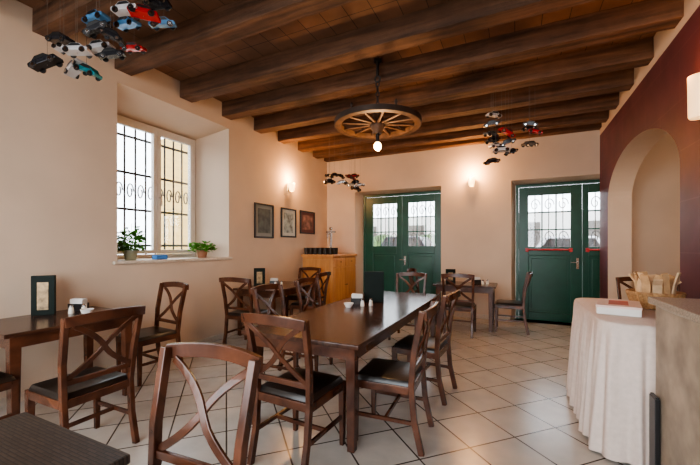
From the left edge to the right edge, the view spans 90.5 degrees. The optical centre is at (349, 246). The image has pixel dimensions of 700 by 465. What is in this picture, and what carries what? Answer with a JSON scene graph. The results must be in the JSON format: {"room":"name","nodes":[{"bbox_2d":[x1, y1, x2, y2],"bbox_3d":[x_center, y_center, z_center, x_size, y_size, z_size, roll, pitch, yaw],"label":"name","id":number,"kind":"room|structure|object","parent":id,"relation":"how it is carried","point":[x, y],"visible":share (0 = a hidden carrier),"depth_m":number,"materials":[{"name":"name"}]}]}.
{"room":"restaurant","nodes":[
{"label":"restaurant","id":0,"kind":"room"},
{"bbox_2d":[0,0,326,397],"bbox_3d":[-2.727,-0.450,4.422,0.620,3.700,8.850,0,0,25],"label":"wall","id":1,"kind":"structure","parent":0,"point":[58,131],"depth_m":3.79,"materials":[{"name":"beige paint"}]},
{"bbox_2d":[32,0,142,36],"bbox_3d":[-0.483,-2.110,2.156,5.390,0.226,0.196,0,0,25],"label":"ceiling beam","id":2,"kind":"structure","parent":1,"relation":"attached to","point":[63,16],"depth_m":3.06,"materials":[{"name":"brown wood"}]},
{"bbox_2d":[0,311,298,407],"bbox_3d":[-2.441,1.360,4.287,0.012,0.080,8.850,0,0,25],"label":"baseboard","id":3,"kind":"structure","parent":1,"relation":"attached to","point":[3,403],"depth_m":4.34,"materials":[{"name":"stone"}]},
{"bbox_2d":[117,126,187,254],"bbox_3d":[-2.899,-0.775,5.085,0.026,2.050,2.100,0,0,25],"label":"window grille","id":4,"kind":"object","parent":1,"relation":"attached to","point":[123,134],"depth_m":5.00,"materials":[{"name":"metal"}]},
{"bbox_2d":[117,114,194,258],"bbox_3d":[-2.748,-0.775,4.925,0.150,1.850,1.340,0,0,25],"label":"window","id":5,"kind":"structure","parent":1,"relation":"in","point":[157,134],"depth_m":4.94,"materials":[{"name":"white paint"}]},
{"bbox_2d":[113,257,232,263],"bbox_3d":[-2.518,0.177,4.799,0.635,0.035,1.790,0,0,25],"label":"windowsill","id":6,"kind":"structure","parent":1,"relation":"attached to","point":[206,258],"depth_m":4.46,"materials":[{"name":"stone"}]},
{"bbox_2d":[117,224,145,259],"bbox_3d":[-2.681,-0.062,4.246,0.368,0.444,0.371,0,0,-26],"label":"potted plant","id":7,"kind":"object","parent":6,"relation":"on","point":[130,253],"visible":0.96,"depth_m":4.20,"materials":[{"name":"green plant"}]},
{"bbox_2d":[152,255,167,259],"bbox_3d":[-2.443,0.130,4.459,0.100,0.060,0.160,0,0,25],"label":"folded cloth","id":8,"kind":"object","parent":6,"relation":"on","point":[154,257],"visible":0.94,"depth_m":4.40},
{"bbox_2d":[187,241,216,257],"bbox_3d":[-2.197,0.032,5.159,0.429,0.257,0.429,0,0,25],"label":"potted plant","id":9,"kind":"object","parent":6,"relation":"on","point":[202,251],"visible":1,"depth_m":5.11,"materials":[{"name":"green plant"}]},
{"bbox_2d":[254,202,273,237],"bbox_3d":[-1.527,-0.465,6.194,0.025,0.610,0.520,0,0,25],"label":"framed picture","id":10,"kind":"object","parent":1,"relation":"attached to","point":[263,213],"visible":1,"depth_m":6.17,"materials":[{"name":"black paper"}]},
{"bbox_2d":[258,208,269,232],"bbox_3d":[-1.530,-0.465,6.195,0.002,0.430,0.340,0,0,25],"label":"print","id":11,"kind":"object","parent":10,"relation":"attached to","point":[263,213],"depth_m":6.19},
{"bbox_2d":[281,207,295,237],"bbox_3d":[-1.210,-0.475,6.862,0.025,0.570,0.500,0,0,25],"label":"framed picture","id":12,"kind":"object","parent":1,"relation":"attached to","point":[288,216],"visible":1,"depth_m":6.86,"materials":[{"name":"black paper"}]},
{"bbox_2d":[284,212,292,232],"bbox_3d":[-1.213,-0.475,6.864,0.002,0.390,0.320,0,0,25],"label":"print","id":13,"kind":"object","parent":12,"relation":"attached to","point":[288,216],"depth_m":6.86},
{"bbox_2d":[287,183,294,191],"bbox_3d":[-1.155,-1.173,6.825,0.158,0.165,0.136,0,0,25],"label":"wall sconce","id":14,"kind":"object","parent":1,"relation":"attached to","point":[290,186],"visible":1,"depth_m":6.79,"materials":[{"name":"white glass"}]},
{"bbox_2d":[300,210,314,233],"bbox_3d":[-0.914,-0.525,7.486,0.025,0.490,0.580,0,0,25],"label":"framed picture","id":15,"kind":"object","parent":1,"relation":"attached to","point":[307,219],"visible":1,"depth_m":7.49,"materials":[{"name":"paper"}]},
{"bbox_2d":[302,215,311,229],"bbox_3d":[-0.917,-0.525,7.487,0.002,0.310,0.400,0,0,25],"label":"print","id":16,"kind":"object","parent":15,"relation":"attached to","point":[306,219],"depth_m":7.47},
{"bbox_2d":[180,0,597,102],"bbox_3d":[0.190,-2.110,3.574,5.389,0.226,0.196,0,0,25],"label":"ceiling beam","id":17,"kind":"structure","parent":1,"relation":"attached to","point":[452,18],"depth_m":3.48,"materials":[{"name":"brown wood"}]},
{"bbox_2d":[222,0,683,119],"bbox_3d":[0.503,-2.110,4.245,5.386,0.226,0.196,0,0,25],"label":"ceiling beam","id":18,"kind":"structure","parent":1,"relation":"attached to","point":[644,17],"depth_m":3.73,"materials":[{"name":"brown wood"}]},
{"bbox_2d":[254,36,653,133],"bbox_3d":[0.815,-2.110,4.893,5.386,0.226,0.196,0,0,25],"label":"ceiling beam","id":19,"kind":"structure","parent":1,"relation":"attached to","point":[636,53],"depth_m":4.36,"materials":[{"name":"brown wood"}]},
{"bbox_2d":[278,68,633,143],"bbox_3d":[1.103,-2.110,5.498,5.379,0.226,0.196,0,0,25],"label":"ceiling beam","id":20,"kind":"structure","parent":1,"relation":"attached to","point":[621,80],"depth_m":4.92,"materials":[{"name":"brown wood"}]},
{"bbox_2d":[298,92,618,151],"bbox_3d":[1.391,-2.110,6.104,5.383,0.226,0.196,0,0,25],"label":"ceiling beam","id":21,"kind":"structure","parent":1,"relation":"attached to","point":[604,102],"depth_m":5.60,"materials":[{"name":"brown wood"}]},
{"bbox_2d":[0,316,630,464],"bbox_3d":[0.388,1.450,2.915,7.800,0.100,9.600,0,0,25],"label":"floor","id":22,"kind":"structure","parent":0,"point":[509,405],"depth_m":2.94,"materials":[{"name":"tile"}]},
{"bbox_2d":[0,371,18,419],"bbox_3d":[-2.701,0.905,2.331,0.500,0.997,0.576,0,0,25],"label":"dining chair","id":23,"kind":"object","parent":22,"relation":"on","point":[9,382],"visible":0.8,"depth_m":2.46,"materials":[{"name":"brown wood"}]},
{"bbox_2d":[0,412,129,464],"bbox_3d":[-1.141,1.025,0.907,0.660,0.750,0.720,0,0,25],"label":"cafe table","id":24,"kind":"object","parent":22,"relation":"on","point":[26,438],"visible":1,"depth_m":1.13,"materials":[{"name":"wicker"}]},
{"bbox_2d":[0,306,132,413],"bbox_3d":[-2.571,1.010,3.047,0.780,0.780,0.980,0,0,25],"label":"dining table","id":25,"kind":"object","parent":22,"relation":"on","point":[18,332],"visible":0.44,"depth_m":2.78,"materials":[{"name":"brown wood"}]},
{"bbox_2d":[31,275,55,315],"bbox_3d":[-2.792,0.440,3.162,0.170,0.360,0.048,0,0,-25],"label":"holder","id":26,"kind":"object","parent":25,"relation":"on","point":[43,287],"visible":1,"depth_m":3.14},
{"bbox_2d":[37,282,47,309],"bbox_3d":[-2.783,0.445,3.142,0.080,0.250,0.004,0,0,-25],"label":"picture","id":27,"kind":"object","parent":26,"relation":"attached to","point":[42,287],"depth_m":3.14},
{"bbox_2d":[68,298,88,310],"bbox_3d":[-2.659,0.562,3.399,0.140,0.117,0.090,0,0,0],"label":"napkin holder","id":28,"kind":"object","parent":25,"relation":"on","point":[77,302],"visible":0.67,"depth_m":3.37,"materials":[{"name":"paper"}]},
{"bbox_2d":[80,308,93,313],"bbox_3d":[-2.436,0.598,3.216,0.110,0.045,0.110,0,0,25],"label":"sugar bowl","id":29,"kind":"object","parent":25,"relation":"on","point":[85,310],"visible":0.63,"depth_m":3.19,"materials":[{"name":"white ceramic"}]},
{"bbox_2d":[24,306,145,443],"bbox_3d":[-1.808,0.905,2.386,0.576,0.997,0.500,0,0,25],"label":"dining chair","id":30,"kind":"object","parent":22,"relation":"on","point":[63,392],"visible":0.96,"depth_m":2.30,"materials":[{"name":"brown wood"}]},
{"bbox_2d":[116,281,188,385],"bbox_3d":[-2.160,0.905,3.829,0.500,0.997,0.576,0,0,31],"label":"dining chair","id":31,"kind":"object","parent":22,"relation":"on","point":[156,334],"visible":0.87,"depth_m":3.83,"materials":[{"name":"brown wood"}]},
{"bbox_2d":[148,342,262,464],"bbox_3d":[-0.661,0.905,1.203,0.500,0.997,0.576,0,0,22],"label":"dining chair","id":32,"kind":"object","parent":22,"relation":"on","point":[253,362],"visible":1,"depth_m":1.39,"materials":[{"name":"brown wood"}]},
{"bbox_2d":[219,277,270,349],"bbox_3d":[-1.480,0.905,4.917,0.500,0.997,0.576,0,0,21],"label":"dining chair","id":33,"kind":"object","parent":22,"relation":"on","point":[235,315],"visible":0.77,"depth_m":4.78,"materials":[{"name":"brown wood"}]},
{"bbox_2d":[233,281,313,335],"bbox_3d":[-1.211,1.025,5.889,0.800,0.750,1.300,0,0,25],"label":"dining table","id":34,"kind":"object","parent":22,"relation":"on","point":[289,288],"visible":0.3,"depth_m":5.48,"materials":[{"name":"brown wood"}]},
{"bbox_2d":[254,268,264,285],"bbox_3d":[-1.499,0.500,5.747,0.180,0.300,0.048,0,0,-15],"label":"holder","id":35,"kind":"object","parent":34,"relation":"on","point":[259,273],"visible":0.78,"depth_m":5.72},
{"bbox_2d":[250,284,318,371],"bbox_3d":[-0.687,0.905,3.667,0.576,0.997,0.500,0,0,23],"label":"dining chair","id":36,"kind":"object","parent":22,"relation":"on","point":[253,290],"visible":0.39,"depth_m":3.73,"materials":[{"name":"brown wood"}]},
{"bbox_2d":[241,313,345,464],"bbox_3d":[-0.360,0.905,2.326,0.500,0.997,0.576,0,0,28],"label":"dining chair","id":37,"kind":"object","parent":22,"relation":"on","point":[306,390],"visible":0.9,"depth_m":2.20,"materials":[{"name":"brown wood"}]},
{"bbox_2d":[286,267,320,316],"bbox_3d":[-0.901,0.905,6.774,0.500,0.997,0.576,0,0,25],"label":"dining chair","id":38,"kind":"object","parent":22,"relation":"on","point":[293,296],"visible":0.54,"depth_m":6.69,"materials":[{"name":"brown wood"}]},
{"bbox_2d":[289,271,330,314],"bbox_3d":[-0.645,0.905,5.792,0.576,0.997,0.500,0,0,20],"label":"dining chair","id":39,"kind":"object","parent":22,"relation":"on","point":[295,305],"visible":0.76,"depth_m":5.67,"materials":[{"name":"brown wood"}]},
{"bbox_2d":[294,277,332,364],"bbox_3d":[-0.365,0.905,4.438,0.576,0.997,0.500,0,0,27],"label":"dining chair","id":40,"kind":"object","parent":22,"relation":"on","point":[297,282],"visible":0.4,"depth_m":4.50,"materials":[{"name":"brown wood"}]},
{"bbox_2d":[301,254,356,303],"bbox_3d":[-0.428,0.777,7.584,0.780,1.245,1.135,0,0,25],"label":"cabinet","id":41,"kind":"object","parent":22,"relation":"on","point":[342,279],"visible":0.69,"depth_m":7.17,"materials":[{"name":"brown wood"}]},
{"bbox_2d":[301,254,356,256],"bbox_3d":[-0.428,0.177,7.584,0.780,0.045,1.135,0,0,25],"label":"countertop","id":42,"kind":"structure","parent":41,"relation":"on","point":[302,255],"depth_m":7.17,"materials":[{"name":"brown wood"}]},
{"bbox_2d":[326,227,335,247],"bbox_3d":[-0.442,-0.145,7.625,0.214,0.600,0.205,0,0,-25],"label":"tap","id":43,"kind":"object","parent":42,"relation":"on","point":[330,232],"visible":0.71,"depth_m":7.62,"materials":[{"name":"silver metal"}]},
{"bbox_2d":[241,291,439,452],"bbox_3d":[0.195,1.025,3.743,1.000,0.750,2.770,0,0,25],"label":"dining table","id":44,"kind":"object","parent":22,"relation":"on","point":[338,331],"visible":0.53,"depth_m":2.75,"materials":[{"name":"brown wood"}]},
{"bbox_2d":[351,293,362,303],"bbox_3d":[0.080,0.592,3.969,0.140,0.117,0.090,0,0,0],"label":"napkin holder","id":45,"kind":"object","parent":44,"relation":"on","point":[356,298],"visible":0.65,"depth_m":3.92,"materials":[{"name":"paper"}]},
{"bbox_2d":[364,271,383,301],"bbox_3d":[0.283,0.470,4.094,0.230,0.360,0.044,0,0,5],"label":"holder","id":46,"kind":"object","parent":44,"relation":"on","point":[373,280],"visible":1,"depth_m":4.07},
{"bbox_2d":[357,301,438,456],"bbox_3d":[0.363,0.905,2.599,0.576,0.997,0.500,0,0,22],"label":"dining chair","id":47,"kind":"object","parent":22,"relation":"on","point":[399,379],"visible":0.93,"depth_m":2.47,"materials":[{"name":"brown wood"}]},
{"bbox_2d":[388,272,426,339],"bbox_3d":[0.890,0.905,5.371,0.500,0.997,0.576,0,0,25],"label":"dining chair","id":48,"kind":"object","parent":22,"relation":"on","point":[400,274],"visible":0.44,"depth_m":5.54,"materials":[{"name":"brown wood"}]},
{"bbox_2d":[407,268,440,322],"bbox_3d":[1.385,0.905,6.538,0.576,0.997,0.500,0,0,25],"label":"dining chair","id":49,"kind":"object","parent":22,"relation":"on","point":[408,269],"visible":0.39,"depth_m":6.64,"materials":[{"name":"brown wood"}]},
{"bbox_2d":[392,289,460,405],"bbox_3d":[0.755,0.905,3.356,0.576,0.997,0.500,0,0,29],"label":"dining chair","id":50,"kind":"object","parent":22,"relation":"on","point":[438,345],"visible":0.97,"depth_m":3.23,"materials":[{"name":"brown wood"}]},
{"bbox_2d":[441,273,475,338],"bbox_3d":[1.768,0.905,5.589,0.500,0.997,0.576,0,0,25],"label":"dining chair","id":51,"kind":"object","parent":22,"relation":"on","point":[468,305],"visible":0.73,"depth_m":5.40,"materials":[{"name":"brown wood"}]},
{"bbox_2d":[433,281,497,331],"bbox_3d":[2.062,1.025,6.183,1.020,0.750,0.700,0,0,25],"label":"dining table","id":52,"kind":"object","parent":22,"relation":"on","point":[489,288],"visible":0.71,"depth_m":5.89,"materials":[{"name":"brown wood"}]},
{"bbox_2d":[446,269,455,282],"bbox_3d":[1.818,0.525,6.275,0.170,0.250,0.048,0,0,10],"label":"holder","id":53,"kind":"object","parent":52,"relation":"on","point":[453,279],"visible":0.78,"depth_m":6.25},
{"bbox_2d":[494,272,532,334],"bbox_3d":[2.738,0.905,5.807,0.576,0.997,0.500,0,0,25],"label":"dining chair","id":54,"kind":"object","parent":22,"relation":"on","point":[499,303],"visible":1,"depth_m":5.65,"materials":[{"name":"brown wood"}]},
{"bbox_2d":[566,298,655,464],"bbox_3d":[2.246,0.950,2.751,0.840,0.900,1.484,0,0,25],"label":"buffet table","id":55,"kind":"object","parent":22,"relation":"on","point":[611,374],"visible":0.64,"depth_m":2.27,"materials":[{"name":"beige fabric"}]},
{"bbox_2d":[596,298,642,316],"bbox_3d":[2.066,0.462,2.672,0.268,0.070,0.388,0,0,37],"label":"book","id":56,"kind":"object","parent":55,"relation":"on","point":[604,306],"visible":1,"depth_m":2.55,"materials":[{"name":"white paper"}]},
{"bbox_2d":[625,288,686,309],"bbox_3d":[2.483,0.427,2.828,0.378,0.135,0.378,0,0,25],"label":"bread basket","id":57,"kind":"object","parent":55,"relation":"on","point":[642,297],"visible":0.58,"depth_m":2.75,"materials":[{"name":"wicker"}]},
{"bbox_2d":[636,278,641,291],"bbox_3d":[2.366,0.356,2.834,0.017,0.208,0.077,0,0,9],"label":"pack","id":58,"kind":"object","parent":57,"relation":"in","point":[639,285],"visible":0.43,"depth_m":2.83},
{"bbox_2d":[640,274,650,292],"bbox_3d":[2.352,0.339,2.762,0.091,0.242,0.062,0,0,-36],"label":"pack","id":59,"kind":"object","parent":57,"relation":"in","point":[645,279],"visible":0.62,"depth_m":2.76},
{"bbox_2d":[652,279,662,293],"bbox_3d":[2.402,0.355,2.710,0.060,0.210,0.075,0,0,37],"label":"pack","id":60,"kind":"object","parent":57,"relation":"in","point":[657,284],"visible":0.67,"depth_m":2.71},
{"bbox_2d":[661,273,670,293],"bbox_3d":[2.467,0.331,2.710,0.076,0.257,0.022,0,0,1],"label":"pack","id":61,"kind":"object","parent":57,"relation":"in","point":[665,277],"visible":0.55,"depth_m":2.70},
{"bbox_2d":[671,272,680,293],"bbox_3d":[2.557,0.328,2.720,0.059,0.264,0.047,0,0,-33],"label":"pack","id":62,"kind":"object","parent":57,"relation":"in","point":[678,274],"visible":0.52,"depth_m":2.71},
{"bbox_2d":[616,277,632,298],"bbox_3d":[3.824,0.905,4.509,0.500,0.997,0.576,0,0,25],"label":"dining chair","id":63,"kind":"object","parent":22,"relation":"on","point":[619,280],"visible":0.08,"depth_m":4.78,"materials":[{"name":"brown wood"}]},
{"bbox_2d":[649,392,659,464],"bbox_3d":[1.790,1.135,2.039,0.024,0.530,0.100,0,0,25],"label":"panel","id":64,"kind":"object","parent":22,"relation":"on","point":[654,402],"visible":1,"depth_m":2.01,"materials":[{"name":"plastic"}]},
{"bbox_2d":[648,296,699,464],"bbox_3d":[1.771,0.840,1.351,0.580,1.080,1.420,0,0,25],"label":"counter","id":65,"kind":"object","parent":22,"relation":"on","point":[677,319],"depth_m":1.80,"materials":[{"name":"beige stone"}]},
{"bbox_2d":[648,296,699,323],"bbox_3d":[1.771,0.320,1.351,0.580,0.040,1.420,0,0,25],"label":"countertop","id":66,"kind":"structure","parent":65,"relation":"on","point":[688,308],"depth_m":1.81,"materials":[{"name":"beige stone"}]},
{"bbox_2d":[17,0,655,117],"bbox_3d":[0.388,-2.270,2.915,7.800,0.100,9.600,0,0,25],"label":"ceiling","id":67,"kind":"structure","parent":0,"point":[357,14],"depth_m":3.66,"materials":[{"name":"brown wood"}]},
{"bbox_2d":[27,53,63,73],"bbox_3d":[-2.300,-1.778,2.625,0.208,0.885,0.099,0,0,0],"label":"toy car","id":68,"kind":"object","parent":67,"relation":"hanging from","point":[41,62],"visible":1,"depth_m":2.60,"materials":[{"name":"paint"}]},
{"bbox_2d":[51,43,67,54],"bbox_3d":[-2.274,-1.890,2.763,0.190,0.660,0.091,0,0,16],"label":"toy car","id":69,"kind":"object","parent":67,"relation":"hanging from","point":[53,45],"visible":0.29,"depth_m":2.76,"materials":[{"name":"paint"}]},
{"bbox_2d":[45,32,74,46],"bbox_3d":[-2.180,-1.869,2.611,0.192,0.702,0.089,0,0,12],"label":"toy car","id":70,"kind":"object","parent":67,"relation":"hanging from","point":[57,38],"visible":0.88,"depth_m":2.58,"materials":[{"name":"paint"}]},
{"bbox_2d":[64,58,87,78],"bbox_3d":[-2.285,-1.824,2.889,0.204,0.791,0.098,0,0,27],"label":"toy car","id":71,"kind":"object","parent":67,"relation":"hanging from","point":[69,70],"visible":0.71,"depth_m":2.87,"materials":[{"name":"paint"}]},
{"bbox_2d":[61,43,93,58],"bbox_3d":[-2.064,-1.835,2.629,0.195,0.771,0.092,0,0,0],"label":"toy car","id":72,"kind":"object","parent":67,"relation":"hanging from","point":[73,50],"visible":1,"depth_m":2.60,"materials":[{"name":"paint"}]},
{"bbox_2d":[73,5,102,80],"bbox_3d":[-2.164,-1.693,2.865,0.200,0.614,0.097,0,0,8],"label":"toy car","id":73,"kind":"object","parent":67,"relation":"hanging from","point":[86,69],"visible":1,"depth_m":2.83,"materials":[{"name":"paint"}]},
{"bbox_2d":[82,0,110,23],"bbox_3d":[-1.983,-1.981,2.713,0.209,0.477,0.096,0,0,17],"label":"toy car","id":74,"kind":"object","parent":67,"relation":"hanging from","point":[93,14],"visible":0.69,"depth_m":2.68,"materials":[{"name":"paint"}]},
{"bbox_2d":[82,0,112,38],"bbox_3d":[-1.953,-1.921,2.685,0.193,0.598,0.095,0,0,-2],"label":"toy car","id":75,"kind":"object","parent":67,"relation":"hanging from","point":[91,30],"visible":0.85,"depth_m":2.65,"materials":[{"name":"paint"}]},
{"bbox_2d":[85,39,115,56],"bbox_3d":[-2.089,-1.810,2.904,0.211,0.379,0.097,0,0,2],"label":"toy car","id":76,"kind":"object","parent":67,"relation":"hanging from","point":[96,46],"visible":0.63,"depth_m":2.87,"materials":[{"name":"paint"}]},
{"bbox_2d":[97,13,126,61],"bbox_3d":[-1.999,-1.779,2.917,0.198,0.442,0.094,0,0,-18],"label":"toy car","id":77,"kind":"object","parent":67,"relation":"hanging from","point":[105,54],"visible":0.95,"depth_m":2.89,"materials":[{"name":"paint"}]},
{"bbox_2d":[98,27,126,46],"bbox_3d":[-1.817,-1.887,2.654,0.176,0.666,0.085,0,0,-7],"label":"toy car","id":78,"kind":"object","parent":67,"relation":"hanging from","point":[108,33],"visible":1,"depth_m":2.62,"materials":[{"name":"paint"}]},
{"bbox_2d":[110,0,136,19],"bbox_3d":[-1.701,-1.885,2.643,0.211,0.230,0.097,-1,1,8],"label":"toy car","id":79,"kind":"object","parent":67,"relation":"hanging from","point":[120,8],"visible":0.84,"depth_m":2.61,"materials":[{"name":"paint"}]},
{"bbox_2d":[113,16,141,32],"bbox_3d":[-1.824,-1.892,2.845,0.211,0.215,0.098,0,0,18],"label":"toy car","id":80,"kind":"object","parent":67,"relation":"hanging from","point":[128,23],"visible":0.94,"depth_m":2.82,"materials":[{"name":"paint"}]},
{"bbox_2d":[120,42,146,53],"bbox_3d":[-1.804,-1.919,2.895,0.182,0.603,0.088,0,0,2],"label":"toy car","id":81,"kind":"object","parent":67,"relation":"hanging from","point":[131,47],"visible":0.92,"depth_m":2.86,"materials":[{"name":"paint"}]},
{"bbox_2d":[127,0,160,24],"bbox_3d":[-1.572,-1.864,2.650,0.217,0.272,0.102,0,0,-8],"label":"toy car","id":82,"kind":"object","parent":67,"relation":"hanging from","point":[144,12],"visible":1,"depth_m":2.63,"materials":[{"name":"paint"}]},
{"bbox_2d":[142,0,171,11],"bbox_3d":[-1.582,-2.086,2.851,0.208,0.267,0.100,0,0,4],"label":"toy car","id":83,"kind":"object","parent":67,"relation":"hanging from","point":[154,5],"visible":0.8,"depth_m":2.84,"materials":[{"name":"paint"}]},
{"bbox_2d":[148,16,176,30],"bbox_3d":[-1.554,-2.009,2.884,0.205,0.421,0.098,0,0,-10],"label":"toy car","id":84,"kind":"object","parent":67,"relation":"hanging from","point":[165,22],"visible":0.81,"depth_m":2.86,"materials":[{"name":"paint"}]},
{"bbox_2d":[334,57,421,150],"bbox_3d":[0.326,-1.680,4.107,1.024,1.080,1.024,0,0,25],"label":"chandelier","id":85,"kind":"object","parent":67,"relation":"hanging from","point":[377,123],"visible":1,"depth_m":4.05,"materials":[{"name":"brown wood"}]},
{"bbox_2d":[483,131,498,137],"bbox_3d":[1.871,-1.833,4.604,0.206,0.775,0.097,0,0,-25],"label":"toy car","id":86,"kind":"object","parent":67,"relation":"hanging from","point":[489,133],"visible":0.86,"depth_m":4.57,"materials":[{"name":"paint"}]},
{"bbox_2d":[483,120,499,127],"bbox_3d":[1.859,-1.894,4.562,0.200,0.652,0.095,0,0,21],"label":"toy car","id":87,"kind":"object","parent":67,"relation":"hanging from","point":[492,122],"visible":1,"depth_m":4.53,"materials":[{"name":"paint"}]},
{"bbox_2d":[483,158,500,164],"bbox_3d":[1.843,-1.639,4.516,0.203,1.162,0.098,0,0,3],"label":"toy car","id":88,"kind":"object","parent":67,"relation":"hanging from","point":[490,160],"visible":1,"depth_m":4.47,"materials":[{"name":"paint"}]},
{"bbox_2d":[485,136,499,143],"bbox_3d":[1.894,-1.794,4.612,0.200,0.852,0.096,0,0,-18],"label":"toy car","id":89,"kind":"object","parent":67,"relation":"hanging from","point":[492,139],"visible":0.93,"depth_m":4.59,"materials":[{"name":"paint"}]},
{"bbox_2d":[485,93,500,118],"bbox_3d":[1.907,-1.964,4.605,0.198,0.513,0.091,0,0,-7],"label":"toy car","id":90,"kind":"object","parent":67,"relation":"hanging from","point":[494,114],"visible":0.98,"depth_m":4.57,"materials":[{"name":"paint"}]},
{"bbox_2d":[493,88,510,153],"bbox_3d":[1.907,-1.589,4.366,0.202,0.821,0.097,0,0,20],"label":"toy car","id":91,"kind":"object","parent":67,"relation":"hanging from","point":[499,149],"visible":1,"depth_m":4.36,"materials":[{"name":"paint"}]},
{"bbox_2d":[498,127,515,137],"bbox_3d":[1.965,-1.683,4.355,0.211,0.634,0.106,0,0,-12],"label":"toy car","id":92,"kind":"object","parent":67,"relation":"hanging from","point":[507,131],"visible":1,"depth_m":4.32,"materials":[{"name":"paint"}]},
{"bbox_2d":[502,138,515,145],"bbox_3d":[2.089,-1.770,4.603,0.214,0.901,0.103,0,0,24],"label":"toy car","id":93,"kind":"object","parent":67,"relation":"hanging from","point":[509,140],"visible":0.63,"depth_m":4.55,"materials":[{"name":"paint"}]},
{"bbox_2d":[521,86,538,146],"bbox_3d":[2.391,-1.768,4.619,0.210,0.905,0.101,0,0,-13],"label":"toy car","id":94,"kind":"object","parent":67,"relation":"hanging from","point":[526,143],"visible":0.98,"depth_m":4.60,"materials":[{"name":"paint"}]},
{"bbox_2d":[523,121,537,126],"bbox_3d":[2.285,-1.866,4.396,0.173,0.708,0.082,0,0,26],"label":"toy car","id":95,"kind":"object","parent":67,"relation":"hanging from","point":[529,123],"visible":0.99,"depth_m":4.37,"materials":[{"name":"paint"}]},
{"bbox_2d":[528,128,542,134],"bbox_3d":[2.324,-1.809,4.344,0.161,0.821,0.076,0,0,29],"label":"toy car","id":96,"kind":"object","parent":67,"relation":"hanging from","point":[538,131],"visible":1,"depth_m":4.32,"materials":[{"name":"paint"}]},
{"bbox_2d":[327,130,679,325],"bbox_3d":[2.361,-0.450,7.071,7.600,3.700,0.300,0,0,25],"label":"wall","id":97,"kind":"structure","parent":0,"point":[478,222],"depth_m":6.73,"materials":[{"name":"beige paint"}]},
{"bbox_2d":[364,190,440,296],"bbox_3d":[1.162,0.100,7.728,1.850,2.600,0.137,0,0,25],"label":"door","id":98,"kind":"structure","parent":97,"relation":"in","point":[390,260],"depth_m":7.71,"materials":[{"name":"green paint"}]},
{"bbox_2d":[324,123,601,161],"bbox_3d":[1.847,-2.120,7.066,5.375,0.200,0.150,0,0,25],"label":"ceiling beam","id":99,"kind":"structure","parent":97,"relation":"attached to","point":[581,128],"depth_m":6.85,"materials":[{"name":"brown wood"}]},
{"bbox_2d":[446,312,509,319],"bbox_3d":[1.256,1.360,7.423,3.978,0.080,0.012,0,0,25],"label":"baseboard","id":100,"kind":"structure","parent":97,"relation":"attached to","point":[482,316],"depth_m":6.82,"materials":[{"name":"stone"}]},
{"bbox_2d":[516,179,599,322],"bbox_3d":[3.899,0.100,6.417,1.500,2.600,0.158,0,0,25],"label":"door","id":101,"kind":"structure","parent":97,"relation":"in","point":[562,275],"depth_m":6.45,"materials":[{"name":"green paint"}]},
{"bbox_2d":[600,0,699,299],"bbox_3d":[2.544,-0.450,1.919,0.300,3.700,8.850,0,0,25],"label":"wall","id":102,"kind":"structure","parent":0,"point":[655,106],"depth_m":3.64,"materials":[{"name":"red paint"}]},
{"bbox_2d":[115,0,356,75],"bbox_3d":[-0.166,-2.110,2.818,5.384,0.226,0.196,0,0,25],"label":"ceiling beam","id":103,"kind":"structure","parent":102,"relation":"attached to","point":[228,23],"depth_m":3.27,"materials":[{"name":"brown wood"}]},
{"bbox_2d":[313,110,608,158],"bbox_3d":[1.645,-2.110,6.636,5.382,0.226,0.196,0,0,25],"label":"ceiling beam","id":104,"kind":"structure","parent":102,"relation":"attached to","point":[601,116],"depth_m":6.37,"materials":[{"name":"brown wood"}]},
{"bbox_2d":[687,72,699,119],"bbox_3d":[2.615,-1.120,2.588,0.146,0.320,0.132,0,0,25],"label":"wall sconce","id":105,"kind":"object","parent":102,"relation":"attached to","point":[693,81],"visible":1,"depth_m":2.57,"materials":[{"name":"white glass"}]},
{"label":"outside","id":106,"kind":"structure","parent":0,"visible":0},
{"bbox_3d":[2.031,1.610,10.106,55.000,0.180,60.000,0,0,25],"label":"ground","id":107,"kind":"structure","parent":106,"visible":0},
{"bbox_2d":[161,139,187,253],"bbox_3d":[-4.972,-1.140,15.756,0.500,5.320,7.800,0,0,25],"label":"facade","id":108,"kind":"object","parent":107,"relation":"on","point":[177,155],"visible":0.07,"depth_m":12.46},
{"bbox_2d":[374,234,434,245],"bbox_3d":[2.227,0.474,17.768,9.742,2.335,1.869,0,0,25],"label":"hedge","id":109,"kind":"object","parent":107,"relation":"on","point":[376,243],"visible":0.02,"depth_m":17.67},
{"bbox_2d":[382,236,433,245],"bbox_3d":[2.268,0.561,13.868,4.000,1.917,1.800,0,0,25],"label":"parked car","id":110,"kind":"object","parent":107,"relation":"on","point":[420,243],"visible":0.06,"depth_m":13.10,"materials":[{"name":"paint"}]},
{"bbox_2d":[374,209,599,246],"bbox_3d":[8.246,-0.090,17.367,32.000,3.220,0.550,0,0,25],"label":"building","id":111,"kind":"structure","parent":107,"relation":"on","point":[534,219],"depth_m":16.73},
{"bbox_2d":[409,225,423,235],"bbox_3d":[3.577,-0.550,19.307,1.100,1.300,0.050,0,0,25],"label":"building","id":112,"kind":"structure","parent":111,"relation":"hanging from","point":[420,227],"depth_m":19.23,"materials":[{"name":"white"}]},
{"bbox_2d":[528,222,539,246],"bbox_3d":[8.636,-0.550,16.905,1.100,1.300,0.050,0,0,25],"label":"shutter","id":113,"kind":"object","parent":111,"relation":"hanging from","point":[531,225],"depth_m":16.77,"materials":[{"name":"white"}]},
{"bbox_2d":[589,220,599,238],"bbox_3d":[11.165,-0.550,15.704,1.100,1.300,0.050,0,0,25],"label":"shutter","id":114,"kind":"object","parent":111,"relation":"hanging from","point":[591,222],"depth_m":15.72,"materials":[{"name":"white"}]},
{"bbox_2d":[536,236,599,246],"bbox_3d":[7.017,0.597,11.281,4.000,1.846,1.800,0,0,25],"label":"parked car","id":115,"kind":"object","parent":107,"relation":"on","point":[566,243],"visible":0.06,"depth_m":10.60,"materials":[{"name":"paint"}]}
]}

